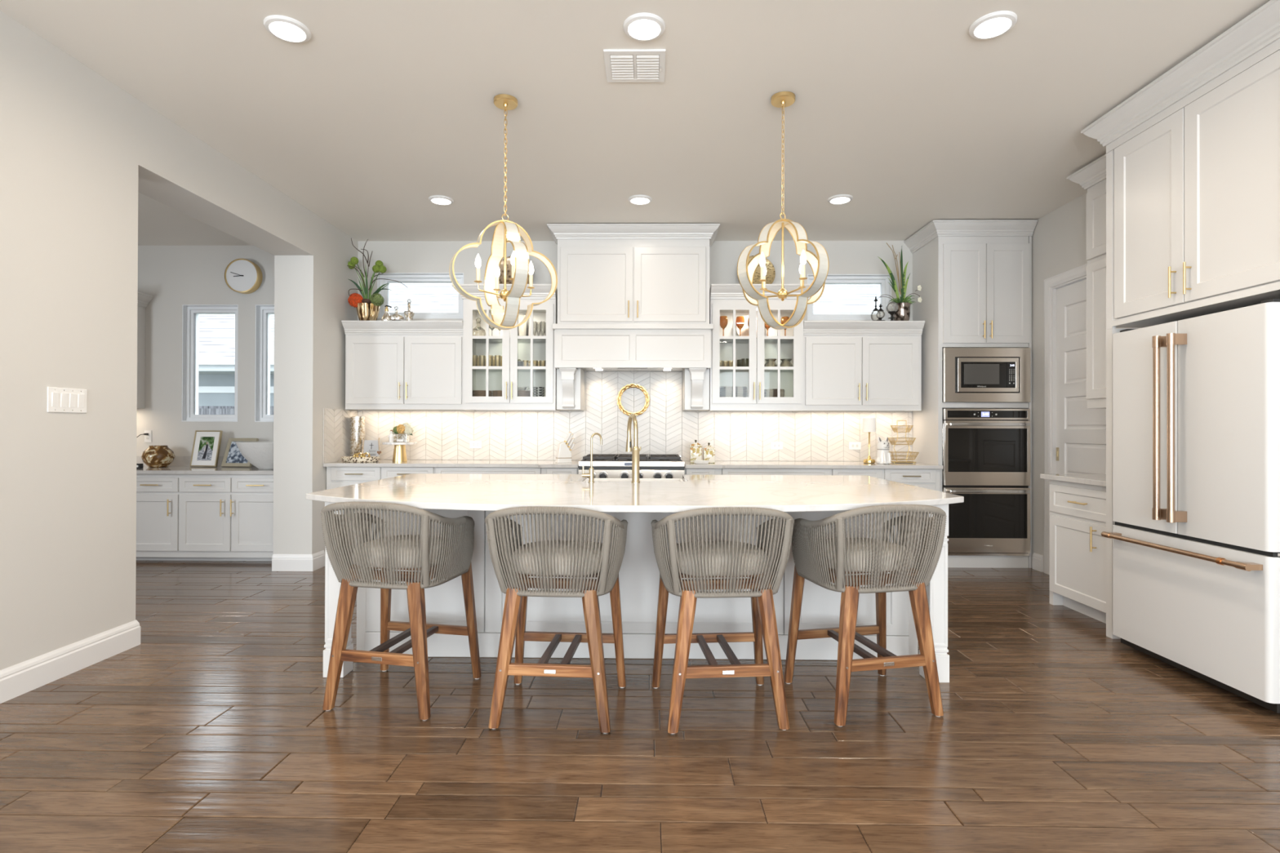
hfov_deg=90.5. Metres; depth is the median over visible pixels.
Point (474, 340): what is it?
shelf
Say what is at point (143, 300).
upper cabinet
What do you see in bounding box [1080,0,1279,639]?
tall cabinet
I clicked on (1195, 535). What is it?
refrigerator
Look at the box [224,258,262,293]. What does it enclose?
wall clock
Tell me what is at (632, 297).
range hood
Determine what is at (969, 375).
microwave
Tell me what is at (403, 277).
window
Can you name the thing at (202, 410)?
fence
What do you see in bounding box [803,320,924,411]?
upper cabinet
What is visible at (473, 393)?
plate
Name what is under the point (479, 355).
glass
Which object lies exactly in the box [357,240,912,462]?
wall
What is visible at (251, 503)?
base cabinet
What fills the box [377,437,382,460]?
bead garland
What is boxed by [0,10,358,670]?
wall
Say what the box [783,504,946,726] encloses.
bar stool
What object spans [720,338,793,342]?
shelf
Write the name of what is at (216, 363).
window
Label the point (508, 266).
disc
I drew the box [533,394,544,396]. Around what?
patterned bowl
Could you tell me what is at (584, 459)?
grate
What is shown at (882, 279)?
window
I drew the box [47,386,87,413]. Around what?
light switch
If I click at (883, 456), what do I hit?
jar
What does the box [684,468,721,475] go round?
base cabinet
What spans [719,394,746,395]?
plate
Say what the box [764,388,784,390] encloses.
plate
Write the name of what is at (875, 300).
lantern
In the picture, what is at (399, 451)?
cake stand
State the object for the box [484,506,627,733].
bar stool
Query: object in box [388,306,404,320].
perfume bottle
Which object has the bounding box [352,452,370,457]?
ornament
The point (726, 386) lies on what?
plate
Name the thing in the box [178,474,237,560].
base cabinet
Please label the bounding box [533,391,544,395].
patterned bowl
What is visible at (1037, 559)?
baseboard
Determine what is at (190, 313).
window
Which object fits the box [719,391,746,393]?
plate
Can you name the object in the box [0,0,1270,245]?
ceiling
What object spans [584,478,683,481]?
sink
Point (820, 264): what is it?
pendant light
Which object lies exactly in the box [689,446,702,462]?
jar
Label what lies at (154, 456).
round vase
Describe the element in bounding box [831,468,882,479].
base cabinet
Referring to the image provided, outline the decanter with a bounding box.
[472,317,485,335]
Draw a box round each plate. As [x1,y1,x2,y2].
[472,393,492,395]
[719,391,746,392]
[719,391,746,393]
[719,393,746,394]
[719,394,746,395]
[719,395,746,396]
[720,386,746,387]
[720,387,746,389]
[720,388,747,390]
[720,389,746,391]
[736,315,748,336]
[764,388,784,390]
[764,391,784,392]
[764,394,784,395]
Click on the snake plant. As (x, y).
(903, 313)
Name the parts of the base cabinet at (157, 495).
handle, drawer, door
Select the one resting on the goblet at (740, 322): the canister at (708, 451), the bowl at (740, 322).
the bowl at (740, 322)
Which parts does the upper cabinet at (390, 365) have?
door, crown molding, door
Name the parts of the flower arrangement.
bloom stem, pot, bloom stem, bloom stem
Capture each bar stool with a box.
[320,501,481,720]
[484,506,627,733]
[650,506,794,733]
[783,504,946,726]
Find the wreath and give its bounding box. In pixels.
[617,383,649,416]
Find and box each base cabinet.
[136,474,186,559]
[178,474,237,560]
[230,474,273,560]
[323,480,949,682]
[326,466,381,561]
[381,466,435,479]
[435,467,542,474]
[542,467,578,474]
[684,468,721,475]
[721,468,831,475]
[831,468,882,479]
[882,469,940,541]
[1049,480,1106,623]
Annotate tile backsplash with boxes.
[323,371,911,462]
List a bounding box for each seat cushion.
[352,534,457,568]
[511,540,608,576]
[669,541,767,576]
[809,537,914,572]
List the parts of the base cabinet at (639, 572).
corner post, panel, panel, panel, baseboard, panel, panel, corner post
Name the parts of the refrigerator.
door, handle, handle, handle, drawer, door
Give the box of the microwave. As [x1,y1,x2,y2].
[942,347,1031,402]
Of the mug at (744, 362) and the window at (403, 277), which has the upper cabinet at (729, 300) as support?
the mug at (744, 362)
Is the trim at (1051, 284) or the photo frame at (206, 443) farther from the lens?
the photo frame at (206, 443)
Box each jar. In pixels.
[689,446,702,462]
[702,448,715,463]
[875,436,891,463]
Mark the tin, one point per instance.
(519, 362)
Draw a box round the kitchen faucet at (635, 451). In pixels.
[625,413,640,483]
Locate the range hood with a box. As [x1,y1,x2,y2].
[546,223,719,410]
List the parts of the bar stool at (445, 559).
wrapped post, leg, metal plate, leg, seat frame, rail, rail, leg, wrapped post, leg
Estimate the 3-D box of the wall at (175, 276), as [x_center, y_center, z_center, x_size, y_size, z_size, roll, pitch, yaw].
[-4.773,-0.298,6.428,3.374,3.034,0.160,0,0,1]
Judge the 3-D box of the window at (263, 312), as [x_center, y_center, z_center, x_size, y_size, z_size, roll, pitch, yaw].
[-3.565,-0.632,6.403,0.566,1.173,0.139,0,0,1]
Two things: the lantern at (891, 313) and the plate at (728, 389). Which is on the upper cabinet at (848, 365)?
the lantern at (891, 313)
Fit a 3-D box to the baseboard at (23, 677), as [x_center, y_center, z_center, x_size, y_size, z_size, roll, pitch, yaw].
[-3.006,1.130,-0.013,0.348,0.140,7.099,0,0,1]
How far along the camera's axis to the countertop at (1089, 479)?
4.15 m
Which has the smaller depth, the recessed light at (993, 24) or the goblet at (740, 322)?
the recessed light at (993, 24)
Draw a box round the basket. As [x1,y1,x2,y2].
[888,420,919,462]
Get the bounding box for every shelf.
[472,338,546,342]
[472,368,546,372]
[552,324,713,330]
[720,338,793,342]
[720,369,793,372]
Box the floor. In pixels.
[0,560,1279,852]
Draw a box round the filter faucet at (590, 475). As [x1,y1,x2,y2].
[582,432,602,482]
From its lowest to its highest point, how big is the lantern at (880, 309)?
0.167 m
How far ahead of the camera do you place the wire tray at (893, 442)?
5.88 m
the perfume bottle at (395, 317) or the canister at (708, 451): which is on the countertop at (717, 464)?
the canister at (708, 451)
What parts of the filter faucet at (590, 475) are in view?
handle, spout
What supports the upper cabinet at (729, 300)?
attached to the wall at (845, 257)
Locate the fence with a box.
[198,405,273,414]
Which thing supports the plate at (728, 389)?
on the plate at (720, 391)
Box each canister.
[688,440,702,462]
[702,442,715,463]
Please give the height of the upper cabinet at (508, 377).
1.132 m
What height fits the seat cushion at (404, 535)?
0.095 m
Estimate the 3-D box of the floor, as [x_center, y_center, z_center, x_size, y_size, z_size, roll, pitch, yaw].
[-1.520,1.214,1.323,10.030,0.004,10.138,0,0,1]
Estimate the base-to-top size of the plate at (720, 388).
0.018 m
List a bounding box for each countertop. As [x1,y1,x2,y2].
[136,456,273,474]
[306,473,964,512]
[323,459,579,467]
[684,461,942,469]
[1040,474,1106,486]
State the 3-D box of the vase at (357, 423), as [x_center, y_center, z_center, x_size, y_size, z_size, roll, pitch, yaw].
[-2.673,0.115,5.997,0.130,0.415,0.130,0,0,1]
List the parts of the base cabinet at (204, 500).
drawer, door, handle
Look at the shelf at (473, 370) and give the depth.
6.01 m
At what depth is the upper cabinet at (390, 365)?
5.84 m
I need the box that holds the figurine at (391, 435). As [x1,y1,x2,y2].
[387,430,393,442]
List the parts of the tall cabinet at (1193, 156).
panel, door, handle, crown molding, handle, door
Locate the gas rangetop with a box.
[577,453,684,480]
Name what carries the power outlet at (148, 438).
attached to the wall at (175, 276)
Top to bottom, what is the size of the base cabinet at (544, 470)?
0.868 m
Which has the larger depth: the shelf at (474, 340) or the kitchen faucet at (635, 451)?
the shelf at (474, 340)
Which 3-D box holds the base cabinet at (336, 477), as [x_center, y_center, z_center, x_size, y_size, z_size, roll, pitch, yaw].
[-2.515,0.790,5.849,0.488,0.868,0.648,0,0,1]
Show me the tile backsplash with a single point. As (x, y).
(664, 428)
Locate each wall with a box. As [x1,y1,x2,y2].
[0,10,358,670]
[136,245,274,456]
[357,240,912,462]
[1031,192,1087,572]
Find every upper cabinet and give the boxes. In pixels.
[137,292,153,408]
[341,320,462,410]
[451,284,560,411]
[706,284,810,412]
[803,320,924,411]
[1066,154,1106,408]
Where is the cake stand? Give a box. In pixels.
[382,441,417,462]
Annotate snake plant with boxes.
[877,242,921,320]
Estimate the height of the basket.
0.395 m
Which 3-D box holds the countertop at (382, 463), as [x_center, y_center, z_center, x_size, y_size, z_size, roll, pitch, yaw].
[-1.646,0.341,5.820,2.233,0.032,0.664,0,0,1]
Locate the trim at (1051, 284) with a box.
[1044,263,1087,574]
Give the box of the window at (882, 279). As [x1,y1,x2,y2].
[807,274,891,320]
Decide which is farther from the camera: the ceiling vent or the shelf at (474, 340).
the shelf at (474, 340)
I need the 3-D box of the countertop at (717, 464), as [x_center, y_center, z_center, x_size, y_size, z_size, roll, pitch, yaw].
[1.504,0.350,5.776,2.223,0.032,0.664,0,0,1]
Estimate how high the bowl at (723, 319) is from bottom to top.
0.114 m
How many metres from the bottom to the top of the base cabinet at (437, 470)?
0.868 m
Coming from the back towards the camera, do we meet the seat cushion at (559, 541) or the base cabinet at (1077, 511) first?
the base cabinet at (1077, 511)
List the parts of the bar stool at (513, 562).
wrapped post, leg, arm, leg, metal plate, rail, seat frame, rail, leg, wrapped post, leg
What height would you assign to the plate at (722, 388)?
0.018 m
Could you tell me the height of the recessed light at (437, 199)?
0.019 m
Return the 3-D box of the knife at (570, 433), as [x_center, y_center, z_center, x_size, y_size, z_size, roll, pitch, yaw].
[-0.650,0.097,5.742,0.063,0.100,0.017,0,0,-23]
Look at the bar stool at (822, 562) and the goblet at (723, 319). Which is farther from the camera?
the goblet at (723, 319)
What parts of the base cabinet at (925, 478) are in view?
drawer, drawer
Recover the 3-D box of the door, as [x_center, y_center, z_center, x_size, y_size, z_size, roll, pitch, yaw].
[3.471,0.042,4.887,0.045,2.374,0.778,0,0,1]
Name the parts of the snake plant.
dry stem, trailing stem, pot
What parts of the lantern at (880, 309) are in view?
glass globe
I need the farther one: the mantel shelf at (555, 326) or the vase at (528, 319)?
the vase at (528, 319)
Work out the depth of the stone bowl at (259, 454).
5.69 m
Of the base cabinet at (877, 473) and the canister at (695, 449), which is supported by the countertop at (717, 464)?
the canister at (695, 449)
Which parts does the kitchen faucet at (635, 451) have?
spout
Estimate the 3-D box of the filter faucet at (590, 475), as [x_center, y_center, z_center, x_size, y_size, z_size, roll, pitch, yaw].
[-0.272,0.177,3.641,0.124,0.285,0.046,0,0,-19]
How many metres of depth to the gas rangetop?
5.45 m
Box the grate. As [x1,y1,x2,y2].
[581,457,682,461]
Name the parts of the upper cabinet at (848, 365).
door, handle, crown molding, handle, door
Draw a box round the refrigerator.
[1101,298,1279,713]
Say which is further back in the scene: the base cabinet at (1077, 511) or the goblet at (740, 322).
the goblet at (740, 322)
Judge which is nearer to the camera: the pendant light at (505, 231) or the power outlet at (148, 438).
the pendant light at (505, 231)
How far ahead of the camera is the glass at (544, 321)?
5.91 m
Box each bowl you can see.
[235,441,273,469]
[533,386,544,389]
[533,389,544,391]
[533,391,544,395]
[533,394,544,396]
[720,315,728,328]
[735,315,744,328]
[764,322,770,328]
[764,358,777,366]
[780,316,789,324]
[780,358,792,366]
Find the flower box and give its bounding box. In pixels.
[391,422,413,442]
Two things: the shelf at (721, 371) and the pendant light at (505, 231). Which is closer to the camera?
the pendant light at (505, 231)
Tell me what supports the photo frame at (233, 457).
on the countertop at (180, 464)
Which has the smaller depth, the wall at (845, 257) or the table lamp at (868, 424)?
the table lamp at (868, 424)
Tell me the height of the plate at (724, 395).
0.018 m
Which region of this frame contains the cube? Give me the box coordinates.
[136,463,142,469]
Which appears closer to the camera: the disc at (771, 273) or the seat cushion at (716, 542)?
the seat cushion at (716, 542)
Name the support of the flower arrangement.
on the upper cabinet at (390, 365)
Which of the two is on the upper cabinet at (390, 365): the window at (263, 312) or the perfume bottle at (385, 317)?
the perfume bottle at (385, 317)
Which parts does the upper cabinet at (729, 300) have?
door, handle, handle, crown molding, door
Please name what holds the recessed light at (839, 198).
in the ceiling
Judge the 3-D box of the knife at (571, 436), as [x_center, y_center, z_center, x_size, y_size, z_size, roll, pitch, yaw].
[-0.636,0.116,5.746,0.065,0.105,0.017,0,0,-23]
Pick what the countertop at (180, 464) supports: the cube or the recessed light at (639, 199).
the cube
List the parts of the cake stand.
plate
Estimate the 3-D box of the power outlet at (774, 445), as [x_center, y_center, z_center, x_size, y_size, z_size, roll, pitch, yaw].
[1.320,0.184,6.114,0.117,0.072,0.009,0,0,1]
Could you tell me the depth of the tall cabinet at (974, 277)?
5.55 m
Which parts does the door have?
handle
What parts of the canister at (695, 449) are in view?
lid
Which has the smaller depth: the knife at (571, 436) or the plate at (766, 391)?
the knife at (571, 436)
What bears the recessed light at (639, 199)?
in the ceiling
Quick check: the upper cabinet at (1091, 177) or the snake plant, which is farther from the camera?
the snake plant
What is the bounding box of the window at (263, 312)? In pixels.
[254,304,274,422]
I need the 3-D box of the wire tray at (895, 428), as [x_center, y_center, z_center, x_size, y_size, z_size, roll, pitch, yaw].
[2.434,0.022,5.897,0.164,0.064,0.124,0,0,1]
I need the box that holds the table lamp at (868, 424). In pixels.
[862,417,875,463]
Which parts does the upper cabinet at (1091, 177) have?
crown molding, door, door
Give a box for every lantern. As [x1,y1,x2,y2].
[871,296,880,320]
[875,302,885,320]
[885,302,897,320]
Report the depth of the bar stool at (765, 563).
2.55 m
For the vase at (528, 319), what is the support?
on the upper cabinet at (508, 377)
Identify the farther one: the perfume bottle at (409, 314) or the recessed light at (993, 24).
the perfume bottle at (409, 314)
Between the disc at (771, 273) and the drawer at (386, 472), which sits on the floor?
the drawer at (386, 472)
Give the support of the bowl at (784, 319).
on the goblet at (784, 319)
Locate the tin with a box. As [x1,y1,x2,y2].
[517,359,523,366]
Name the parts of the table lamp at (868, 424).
stem, lamp shade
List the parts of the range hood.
panel, door, handle, crown molding, handle, door, panel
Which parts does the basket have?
frame, board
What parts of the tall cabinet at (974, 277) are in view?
door, crown molding, handle, handle, door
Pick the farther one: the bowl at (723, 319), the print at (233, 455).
the print at (233, 455)
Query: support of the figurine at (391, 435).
on the cake stand
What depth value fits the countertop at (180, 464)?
5.78 m
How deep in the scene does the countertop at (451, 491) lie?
3.02 m
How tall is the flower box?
0.182 m
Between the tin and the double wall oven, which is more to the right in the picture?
the double wall oven
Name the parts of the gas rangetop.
control panel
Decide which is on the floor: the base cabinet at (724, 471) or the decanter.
the base cabinet at (724, 471)
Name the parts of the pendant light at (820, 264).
candle bulb, candle bulb, candle arm, candle arm, rod, chain, candle arm, candle arm, candle bulb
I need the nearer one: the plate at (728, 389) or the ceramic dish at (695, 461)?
the ceramic dish at (695, 461)
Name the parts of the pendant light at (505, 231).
candle bulb, candle arm, candle bulb, rod, chain, candle bulb, candle arm, candle bulb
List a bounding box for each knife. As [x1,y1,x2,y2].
[564,431,571,442]
[566,433,573,444]
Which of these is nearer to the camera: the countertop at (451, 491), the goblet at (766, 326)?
the countertop at (451, 491)
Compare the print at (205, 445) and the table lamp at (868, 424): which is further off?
the print at (205, 445)
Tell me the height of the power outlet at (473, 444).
0.072 m
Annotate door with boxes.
[1056,279,1106,474]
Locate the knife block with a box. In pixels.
[555,441,572,462]
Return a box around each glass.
[479,355,484,366]
[494,355,500,366]
[540,320,545,335]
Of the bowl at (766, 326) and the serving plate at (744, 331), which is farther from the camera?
the serving plate at (744, 331)
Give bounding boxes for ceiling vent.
[603,48,665,82]
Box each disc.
[498,256,529,284]
[747,255,775,284]
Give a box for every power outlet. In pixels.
[144,430,151,442]
[469,440,481,448]
[770,441,782,448]
[848,442,861,449]
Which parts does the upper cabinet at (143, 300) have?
crown molding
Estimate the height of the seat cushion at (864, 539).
0.095 m
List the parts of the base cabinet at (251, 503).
handle, door, drawer, handle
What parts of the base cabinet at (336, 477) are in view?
drawer, handle, drawer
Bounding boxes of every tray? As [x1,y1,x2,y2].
[340,456,380,462]
[888,437,915,444]
[888,451,919,460]
[890,425,913,432]
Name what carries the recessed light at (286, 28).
in the ceiling
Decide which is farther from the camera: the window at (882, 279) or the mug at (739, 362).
the window at (882, 279)
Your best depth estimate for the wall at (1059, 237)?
5.42 m
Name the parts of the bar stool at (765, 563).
leg, wrapped post, leg, rail, seat frame, rail, metal plate, leg, arm, leg, wrapped post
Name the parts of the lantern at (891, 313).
glass globe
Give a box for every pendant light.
[448,93,557,329]
[737,91,829,329]
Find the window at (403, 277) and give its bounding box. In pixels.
[377,272,463,318]
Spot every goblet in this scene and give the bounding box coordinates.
[720,315,728,336]
[735,315,744,336]
[764,322,770,336]
[780,316,789,336]
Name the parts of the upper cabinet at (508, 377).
door, crown molding, handle, door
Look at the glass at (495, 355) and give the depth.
5.91 m
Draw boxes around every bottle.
[381,305,391,320]
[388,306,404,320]
[404,299,414,320]
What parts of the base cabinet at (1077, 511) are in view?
handle, drawer, door, handle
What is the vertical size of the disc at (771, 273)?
0.354 m
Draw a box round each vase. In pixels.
[141,445,174,467]
[349,416,364,456]
[517,312,529,335]
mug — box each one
[737,359,741,366]
[741,358,748,366]
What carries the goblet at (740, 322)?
on the upper cabinet at (729, 300)
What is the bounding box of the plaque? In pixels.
[363,440,380,461]
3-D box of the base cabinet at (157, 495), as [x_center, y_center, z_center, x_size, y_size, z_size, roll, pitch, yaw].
[-4.370,0.823,5.984,0.480,0.792,0.688,0,0,1]
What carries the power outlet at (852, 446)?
attached to the tile backsplash
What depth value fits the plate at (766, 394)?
5.85 m
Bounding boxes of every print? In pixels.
[196,436,214,460]
[226,441,247,462]
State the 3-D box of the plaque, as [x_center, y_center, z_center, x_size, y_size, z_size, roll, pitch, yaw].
[-2.521,0.227,5.958,0.144,0.196,0.045,0,0,1]
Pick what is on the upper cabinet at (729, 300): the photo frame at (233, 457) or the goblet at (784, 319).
the goblet at (784, 319)
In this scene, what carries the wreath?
attached to the tile backsplash
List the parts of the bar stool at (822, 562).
leg, wrapped post, leg, rail, rail, seat frame, leg, metal plate, leg, wrapped post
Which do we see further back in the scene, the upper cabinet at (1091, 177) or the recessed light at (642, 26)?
the upper cabinet at (1091, 177)
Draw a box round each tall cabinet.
[903,219,1037,568]
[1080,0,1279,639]
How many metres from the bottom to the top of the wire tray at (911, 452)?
0.072 m
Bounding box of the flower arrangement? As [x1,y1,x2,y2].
[346,237,408,320]
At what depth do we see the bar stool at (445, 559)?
2.70 m
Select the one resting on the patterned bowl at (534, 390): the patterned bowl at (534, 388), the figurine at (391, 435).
the patterned bowl at (534, 388)
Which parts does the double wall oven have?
control panel, door, door, glass, glass, glass, handle, handle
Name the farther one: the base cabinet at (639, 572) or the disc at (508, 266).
the disc at (508, 266)
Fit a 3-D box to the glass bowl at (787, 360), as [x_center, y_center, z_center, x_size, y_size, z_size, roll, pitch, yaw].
[1.361,-0.578,5.904,0.113,0.094,0.113,0,0,19]
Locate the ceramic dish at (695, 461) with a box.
[693,460,709,463]
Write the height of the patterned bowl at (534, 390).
0.030 m
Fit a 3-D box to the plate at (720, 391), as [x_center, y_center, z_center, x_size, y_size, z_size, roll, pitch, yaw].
[0.872,-0.317,5.930,0.261,0.018,0.261,0,0,1]
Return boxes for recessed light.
[263,14,311,43]
[428,195,453,204]
[622,12,665,40]
[627,194,652,204]
[827,194,853,204]
[968,10,1017,39]
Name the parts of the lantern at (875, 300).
glass globe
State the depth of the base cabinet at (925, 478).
5.50 m
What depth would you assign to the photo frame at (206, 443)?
6.20 m
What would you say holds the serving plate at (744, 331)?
on the upper cabinet at (729, 300)
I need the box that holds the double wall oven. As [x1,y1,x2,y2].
[942,408,1031,555]
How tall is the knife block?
0.188 m
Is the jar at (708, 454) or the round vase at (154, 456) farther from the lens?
the round vase at (154, 456)
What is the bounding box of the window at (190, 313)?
[182,304,238,422]
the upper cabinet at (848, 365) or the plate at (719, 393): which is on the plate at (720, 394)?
the plate at (719, 393)
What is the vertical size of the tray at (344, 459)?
0.046 m
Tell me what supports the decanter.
on the upper cabinet at (508, 377)
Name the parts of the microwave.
door, control panel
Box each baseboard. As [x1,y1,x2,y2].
[0,619,140,703]
[1031,552,1043,572]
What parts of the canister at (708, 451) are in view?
lid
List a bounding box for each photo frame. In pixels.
[189,430,222,466]
[221,438,258,466]

